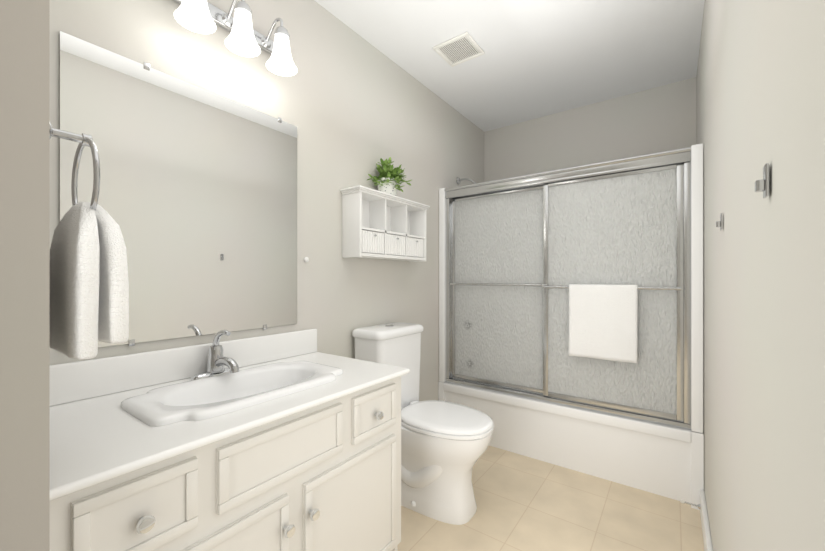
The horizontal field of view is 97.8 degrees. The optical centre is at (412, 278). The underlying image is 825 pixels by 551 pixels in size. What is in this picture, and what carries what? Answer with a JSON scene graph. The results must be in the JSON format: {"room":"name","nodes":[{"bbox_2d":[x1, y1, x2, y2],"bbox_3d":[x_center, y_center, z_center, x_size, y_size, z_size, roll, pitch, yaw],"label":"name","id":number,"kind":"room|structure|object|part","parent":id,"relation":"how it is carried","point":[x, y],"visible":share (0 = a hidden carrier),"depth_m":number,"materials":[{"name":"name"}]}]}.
{"room":"bathroom","nodes":[
{"label":"bathroom","id":0,"kind":"room"},
{"bbox_2d":[0,0,49,550],"bbox_3d":[-1.067,-0.105,0.386,0.620,2.470,0.870,0,0,36],"label":"wall","id":1,"kind":"structure","parent":0,"point":[24,275],"depth_m":0.54,"materials":[{"name":"paint"}]},
{"bbox_2d":[50,123,128,359],"bbox_3d":[-0.614,-0.076,0.661,0.241,0.415,0.102,0,0,36],"label":"towel ring","id":2,"kind":"object","parent":1,"relation":"attached to","point":[89,295],"visible":0.92,"depth_m":0.62,"materials":[{"name":"white fabric"}]},
{"bbox_3d":[-0.621,-0.258,0.651,0.015,0.015,0.054,0,0,36],"label":"post","id":3,"kind":"part","parent":2,"relation":"part of","materials":[{"name":"silver metal"}]},
{"bbox_2d":[50,201,99,359],"bbox_3d":[-0.618,-0.004,0.657,0.239,0.269,0.045,0,0,36],"label":"towel","id":4,"kind":"object","parent":2,"relation":"hanging from","point":[75,245],"depth_m":0.60,"materials":[{"name":"white fabric"}]},
{"bbox_2d":[75,202,128,343],"bbox_3d":[-0.597,-0.013,0.683,0.239,0.249,0.046,0,0,36],"label":"towel","id":5,"kind":"object","parent":2,"relation":"hanging from","point":[109,323],"depth_m":0.62,"materials":[{"name":"white fabric"}]},
{"bbox_2d":[50,0,483,400],"bbox_3d":[-0.500,-0.105,1.779,0.100,2.470,3.990,0,0,36],"label":"wall","id":6,"kind":"structure","parent":0,"point":[354,107],"depth_m":1.80,"materials":[{"name":"paint"}]},
{"bbox_2d":[60,31,296,346],"bbox_3d":[-0.758,-0.245,1.326,0.008,0.916,0.785,0,0,36],"label":"mirror","id":7,"kind":"object","parent":6,"relation":"attached to","point":[197,200],"visible":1,"depth_m":1.26,"materials":[{"name":"clear glass"}]},
{"bbox_2d":[50,329,317,415],"bbox_3d":[-0.755,0.294,1.321,0.020,0.112,1.001,0,0,36],"label":"backsplash","id":8,"kind":"structure","parent":6,"relation":"attached to","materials":[{"name":"white"}]},
{"bbox_2d":[173,0,297,75],"bbox_3d":[-0.648,-0.947,1.321,0.192,0.211,0.535,0,0,36],"label":"sconce","id":9,"kind":"object","parent":6,"relation":"attached to","point":[244,38],"visible":1,"depth_m":1.33,"materials":[{"name":"white glass"}]},
{"bbox_3d":[-0.709,-0.901,1.176,0.120,0.120,0.120,0,0,36],"label":"lamp shade","id":10,"kind":"part","parent":9,"relation":"part of","materials":[{"name":"white glass"}]},
{"bbox_3d":[-0.709,-0.905,1.176,0.056,0.108,0.056,0,0,36],"label":"bulb","id":11,"kind":"part","parent":9,"relation":"part of","materials":[{"name":"white glass"}]},
{"bbox_3d":[-0.659,-1.016,1.338,0.120,0.071,0.012,0,0,36],"label":"arm","id":12,"kind":"part","parent":9,"relation":"part of"},
{"bbox_3d":[-0.615,-0.901,1.306,0.120,0.120,0.120,0,0,36],"label":"lamp shade","id":13,"kind":"part","parent":9,"relation":"part of","materials":[{"name":"white glass"}]},
{"bbox_3d":[-0.615,-0.905,1.306,0.056,0.108,0.056,0,0,36],"label":"bulb","id":14,"kind":"part","parent":9,"relation":"part of","materials":[{"name":"white glass"}]},
{"bbox_3d":[-0.565,-1.016,1.467,0.120,0.071,0.012,0,0,36],"label":"arm","id":15,"kind":"part","parent":9,"relation":"part of"},
{"bbox_3d":[-0.521,-0.901,1.435,0.120,0.120,0.120,0,0,36],"label":"lamp shade","id":16,"kind":"part","parent":9,"relation":"part of","materials":[{"name":"white glass"}]},
{"bbox_3d":[-0.521,-0.905,1.435,0.056,0.108,0.056,0,0,36],"label":"bulb","id":17,"kind":"part","parent":9,"relation":"part of","materials":[{"name":"white glass"}]},
{"bbox_2d":[340,185,429,261],"bbox_3d":[-0.132,-0.286,2.074,0.143,0.353,0.632,0,0,36],"label":"cubby shelf","id":18,"kind":"object","parent":6,"relation":"attached to","point":[376,224],"visible":1,"depth_m":1.99,"materials":[{"name":"white wood"}]},
{"bbox_3d":[-0.251,-0.192,1.926,0.107,0.114,0.171,0,0,36],"label":"drawer","id":19,"kind":"part","parent":18,"relation":"part of","materials":[{"name":"white"}]},
{"bbox_3d":[-0.137,-0.440,2.077,0.131,0.010,0.608,0,0,36],"label":"crown","id":20,"kind":"part","parent":18,"relation":"part of","materials":[{"name":"white wood"}]},
{"bbox_3d":[-0.132,-0.458,2.074,0.143,0.010,0.632,0,0,36],"label":"crown","id":21,"kind":"part","parent":18,"relation":"part of","materials":[{"name":"white wood"}]},
{"bbox_3d":[-0.134,-0.449,2.075,0.137,0.008,0.620,0,0,36],"label":"crown","id":22,"kind":"part","parent":18,"relation":"part of","materials":[{"name":"white wood"}]},
{"bbox_3d":[-0.140,-0.192,2.079,0.107,0.114,0.171,0,0,36],"label":"drawer","id":23,"kind":"part","parent":18,"relation":"part of","materials":[{"name":"white"}]},
{"bbox_2d":[367,157,410,195],"bbox_3d":[-0.115,-0.572,2.028,0.208,0.216,0.253,0,0,36],"label":"plant","id":24,"kind":"object","parent":18,"relation":"on","point":[388,179],"visible":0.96,"depth_m":2.01,"materials":[{"name":"green plant"}]},
{"bbox_3d":[-0.143,-0.514,2.063,0.122,0.100,0.122,0,0,36],"label":"pot","id":25,"kind":"part","parent":24,"relation":"part of","materials":[{"name":"ceramic"}]},
{"bbox_3d":[-0.029,-0.192,2.233,0.107,0.114,0.171,0,0,36],"label":"drawer","id":26,"kind":"part","parent":18,"relation":"part of","materials":[{"name":"white"}]},
{"bbox_2d":[315,0,704,131],"bbox_3d":[0.155,-1.390,1.302,1.720,0.100,3.990,0,0,36],"label":"ceiling","id":27,"kind":"structure","parent":0,"point":[540,58],"depth_m":2.08,"materials":[{"name":"white paint"}]},
{"bbox_2d":[433,32,484,66],"bbox_3d":[0.272,-1.333,2.101,0.224,0.012,0.224,0,0,36],"label":"ceiling vent","id":28,"kind":"object","parent":27,"relation":"in","point":[460,49],"visible":0.98,"depth_m":2.09,"materials":[{"name":"white plastic"}]},
{"bbox_2d":[398,445,703,550],"bbox_3d":[0.155,1.180,1.302,1.720,0.100,3.990,0,0,36],"label":"floor","id":29,"kind":"structure","parent":0,"point":[524,503],"depth_m":1.70,"materials":[{"name":"tile"}]},
{"bbox_2d":[50,329,409,550],"bbox_3d":[-0.529,0.654,1.157,0.578,0.952,1.001,0,0,36],"label":"bathroom vanity","id":30,"kind":"object","parent":29,"relation":"on","point":[288,441],"visible":0.96,"depth_m":0.99,"materials":[{"name":"white paint"}]},
{"bbox_3d":[-0.589,0.472,0.640,0.007,0.104,0.024,0,0,36],"label":"drawer","id":31,"kind":"part","parent":30,"relation":"part of","materials":[{"name":"white paint"}]},
{"bbox_3d":[-0.535,0.408,0.714,0.007,0.024,0.205,0,0,36],"label":"drawer","id":32,"kind":"part","parent":30,"relation":"part of","materials":[{"name":"white paint"}]},
{"bbox_3d":[-0.535,0.536,0.714,0.007,0.024,0.205,0,0,36],"label":"drawer","id":33,"kind":"part","parent":30,"relation":"part of","materials":[{"name":"white paint"}]},
{"bbox_3d":[-0.526,0.480,0.707,0.030,0.032,0.032,0,0,36],"label":"drawer knob","id":34,"kind":"part","parent":30,"relation":"part of","materials":[{"name":"silver glass"}]},
{"bbox_3d":[-0.467,0.602,0.807,0.007,0.024,0.437,0,0,36],"label":"door","id":35,"kind":"part","parent":30,"relation":"part of","materials":[{"name":"white paint"}]},
{"bbox_3d":[-0.482,0.472,0.787,0.007,0.104,0.024,0,0,36],"label":"drawer","id":36,"kind":"part","parent":30,"relation":"part of","materials":[{"name":"white paint"}]},
{"bbox_2d":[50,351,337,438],"bbox_3d":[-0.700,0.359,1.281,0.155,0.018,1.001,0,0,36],"label":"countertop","id":37,"kind":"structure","parent":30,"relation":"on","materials":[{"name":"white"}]},
{"bbox_2d":[191,329,239,381],"bbox_3d":[-0.659,0.264,1.258,0.173,0.172,0.160,0,0,36],"label":"faucet","id":38,"kind":"object","parent":37,"relation":"on","point":[216,371],"depth_m":1.26,"materials":[{"name":"silver metal"}]},
{"bbox_2d":[50,363,407,501],"bbox_3d":[-0.371,0.359,1.041,0.144,0.018,1.001,0,0,36],"label":"countertop","id":39,"kind":"structure","parent":30,"relation":"on","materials":[{"name":"white"}]},
{"bbox_2d":[120,360,343,436],"bbox_3d":[-0.530,0.405,1.164,0.348,0.146,0.612,0,0,36],"label":"sink","id":40,"kind":"object","parent":39,"relation":"in","point":[160,411],"depth_m":1.11,"materials":[{"name":"white ceramic"}]},
{"bbox_3d":[-0.346,0.797,0.974,0.007,0.367,0.024,0,0,36],"label":"door","id":41,"kind":"part","parent":30,"relation":"part of","materials":[{"name":"white paint"}]},
{"bbox_3d":[-0.332,0.672,0.962,0.030,0.032,0.032,0,0,36],"label":"door knob","id":42,"kind":"part","parent":30,"relation":"part of","materials":[{"name":"silver glass"}]},
{"bbox_3d":[-0.299,0.797,1.038,0.007,0.367,0.024,0,0,36],"label":"door","id":43,"kind":"part","parent":30,"relation":"part of","materials":[{"name":"white paint"}]},
{"bbox_3d":[-0.283,0.672,1.029,0.030,0.032,0.032,0,0,36],"label":"door knob","id":44,"kind":"part","parent":30,"relation":"part of","materials":[{"name":"silver glass"}]},
{"bbox_3d":[-0.185,0.602,1.196,0.007,0.024,0.413,0,0,36],"label":"door","id":45,"kind":"part","parent":30,"relation":"part of","materials":[{"name":"white paint"}]},
{"bbox_3d":[-0.185,0.993,1.196,0.007,0.024,0.413,0,0,36],"label":"door","id":46,"kind":"part","parent":30,"relation":"part of","materials":[{"name":"white paint"}]},
{"bbox_3d":[-0.186,0.472,1.194,0.007,0.104,0.024,0,0,36],"label":"drawer","id":47,"kind":"part","parent":30,"relation":"part of","materials":[{"name":"white paint"}]},
{"bbox_3d":[-0.128,0.408,1.274,0.007,0.024,0.220,0,0,36],"label":"drawer","id":48,"kind":"part","parent":30,"relation":"part of","materials":[{"name":"white paint"}]},
{"bbox_3d":[-0.128,0.536,1.274,0.007,0.024,0.220,0,0,36],"label":"drawer","id":49,"kind":"part","parent":30,"relation":"part of","materials":[{"name":"white paint"}]},
{"bbox_3d":[-0.119,0.480,1.267,0.030,0.032,0.032,0,0,36],"label":"drawer knob","id":50,"kind":"part","parent":30,"relation":"part of","materials":[{"name":"silver glass"}]},
{"bbox_3d":[-0.071,0.472,1.353,0.007,0.104,0.024,0,0,36],"label":"drawer","id":51,"kind":"part","parent":30,"relation":"part of","materials":[{"name":"white paint"}]},
{"bbox_3d":[-0.071,0.797,1.353,0.007,0.367,0.024,0,0,36],"label":"door","id":52,"kind":"part","parent":30,"relation":"part of","materials":[{"name":"white paint"}]},
{"bbox_2d":[352,322,493,524],"bbox_3d":[0.054,0.693,1.842,0.715,0.874,0.446,0,0,36],"label":"toilet","id":53,"kind":"object","parent":29,"relation":"on","point":[444,445],"visible":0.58,"depth_m":1.72,"materials":[{"name":"white ceramic"}]},
{"bbox_3d":[-0.128,0.286,2.003,0.224,0.044,0.400,0,0,36],"label":"tank lid","id":54,"kind":"part","parent":53,"relation":"part of","materials":[{"name":"white ceramic"}]},
{"bbox_3d":[0.096,0.922,1.840,0.635,0.415,0.365,0,0,36],"label":"bowl","id":55,"kind":"part","parent":53,"relation":"part of","materials":[{"name":"white ceramic"}]},
{"bbox_3d":[0.165,0.704,1.790,0.476,0.020,0.366,0,0,36],"label":"seat","id":56,"kind":"part","parent":53,"relation":"part of","materials":[{"name":"white ceramic"}]},
{"bbox_3d":[0.165,0.682,1.790,0.472,0.022,0.362,0,0,36],"label":"lid","id":57,"kind":"part","parent":53,"relation":"part of","materials":[{"name":"white ceramic"}]},
{"bbox_2d":[438,143,703,509],"bbox_3d":[1.027,0.158,2.502,1.514,1.945,0.818,0,0,36],"label":"bathtub","id":58,"kind":"object","parent":29,"relation":"on","point":[571,318],"visible":0.98,"depth_m":2.07,"materials":[{"name":"grey glass"}]},
{"bbox_3d":[0.269,0.065,2.641,0.028,1.325,0.056,0,0,36],"label":"door","id":59,"kind":"part","parent":58,"relation":"part of","materials":[{"name":"silver metal"}]},
{"bbox_3d":[0.427,-0.768,2.835,0.142,0.057,0.015,0,0,36],"label":"shower arm","id":60,"kind":"part","parent":58,"relation":"part of"},
{"bbox_3d":[0.573,0.065,2.435,0.654,1.265,0.005,0,0,36],"label":"doorpanel glass","id":61,"kind":"part","parent":58,"relation":"part of","materials":[{"name":"clear glass"}]},
{"bbox_2d":[568,284,637,363],"bbox_3d":[1.055,0.239,2.005,0.340,0.413,0.046,0,0,36],"label":"towel","id":62,"kind":"object","parent":58,"relation":"hanging from","point":[603,318],"depth_m":1.98,"materials":[{"name":"white fabric"}]},
{"bbox_3d":[1.093,0.065,2.027,0.644,1.265,0.005,0,0,36],"label":"doorpanel glass","id":63,"kind":"part","parent":58,"relation":"part of","materials":[{"name":"clear glass"}]},
{"bbox_3d":[1.393,0.065,1.824,0.028,1.325,0.056,0,0,36],"label":"door","id":64,"kind":"part","parent":58,"relation":"part of","materials":[{"name":"silver metal"}]},
{"bbox_2d":[484,77,695,181],"bbox_3d":[1.298,-0.105,2.876,1.520,2.470,0.100,0,0,36],"label":"wall","id":65,"kind":"structure","parent":0,"point":[656,119],"depth_m":2.73,"materials":[{"name":"paint"}]},
{"bbox_2d":[696,0,824,550],"bbox_3d":[0.810,-0.105,0.826,0.100,2.470,3.990,0,0,36],"label":"wall","id":66,"kind":"structure","parent":0,"point":[760,89],"depth_m":0.59,"materials":[{"name":"paint"}]},
{"bbox_2d":[680,500,700,508],"bbox_3d":[1.320,1.070,1.711,0.077,0.023,0.024,0,0,36],"label":"door stop","id":67,"kind":"object","parent":66,"relation":"attached to","point":[683,502],"visible":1,"depth_m":1.71,"materials":[{"name":"silver metal"}]},
{"bbox_2d":[700,490,712,550],"bbox_3d":[0.528,1.077,0.538,0.018,0.105,2.992,0,0,36],"label":"baseboard","id":68,"kind":"structure","parent":66,"relation":"attached to","point":[707,540],"depth_m":1.53,"materials":[{"name":"white wood"}]},
{"bbox_2d":[716,213,721,230],"bbox_3d":[0.924,-0.171,1.084,0.014,0.050,0.022,0,0,36],"label":"bracket","id":69,"kind":"object","parent":66,"relation":"attached to","point":[718,223],"visible":0.98,"depth_m":1.08,"materials":[{"name":"silver metal"}]},
{"bbox_3d":[0.928,-0.171,1.081,0.004,0.050,0.022,0,0,36],"label":"plate","id":70,"kind":"part","parent":69,"relation":"part of","materials":[{"name":"silver metal"}]},
{"bbox_2d":[755,163,768,197],"bbox_3d":[0.542,-0.151,0.558,0.014,0.050,0.022,0,0,36],"label":"bracket","id":71,"kind":"object","parent":66,"relation":"attached to","point":[761,185],"visible":0.98,"depth_m":0.55,"materials":[{"name":"silver metal"}]},
{"bbox_3d":[0.546,-0.151,0.555,0.004,0.050,0.022,0,0,36],"label":"plate","id":72,"kind":"part","parent":71,"relation":"part of","materials":[{"name":"silver metal"}]}
]}

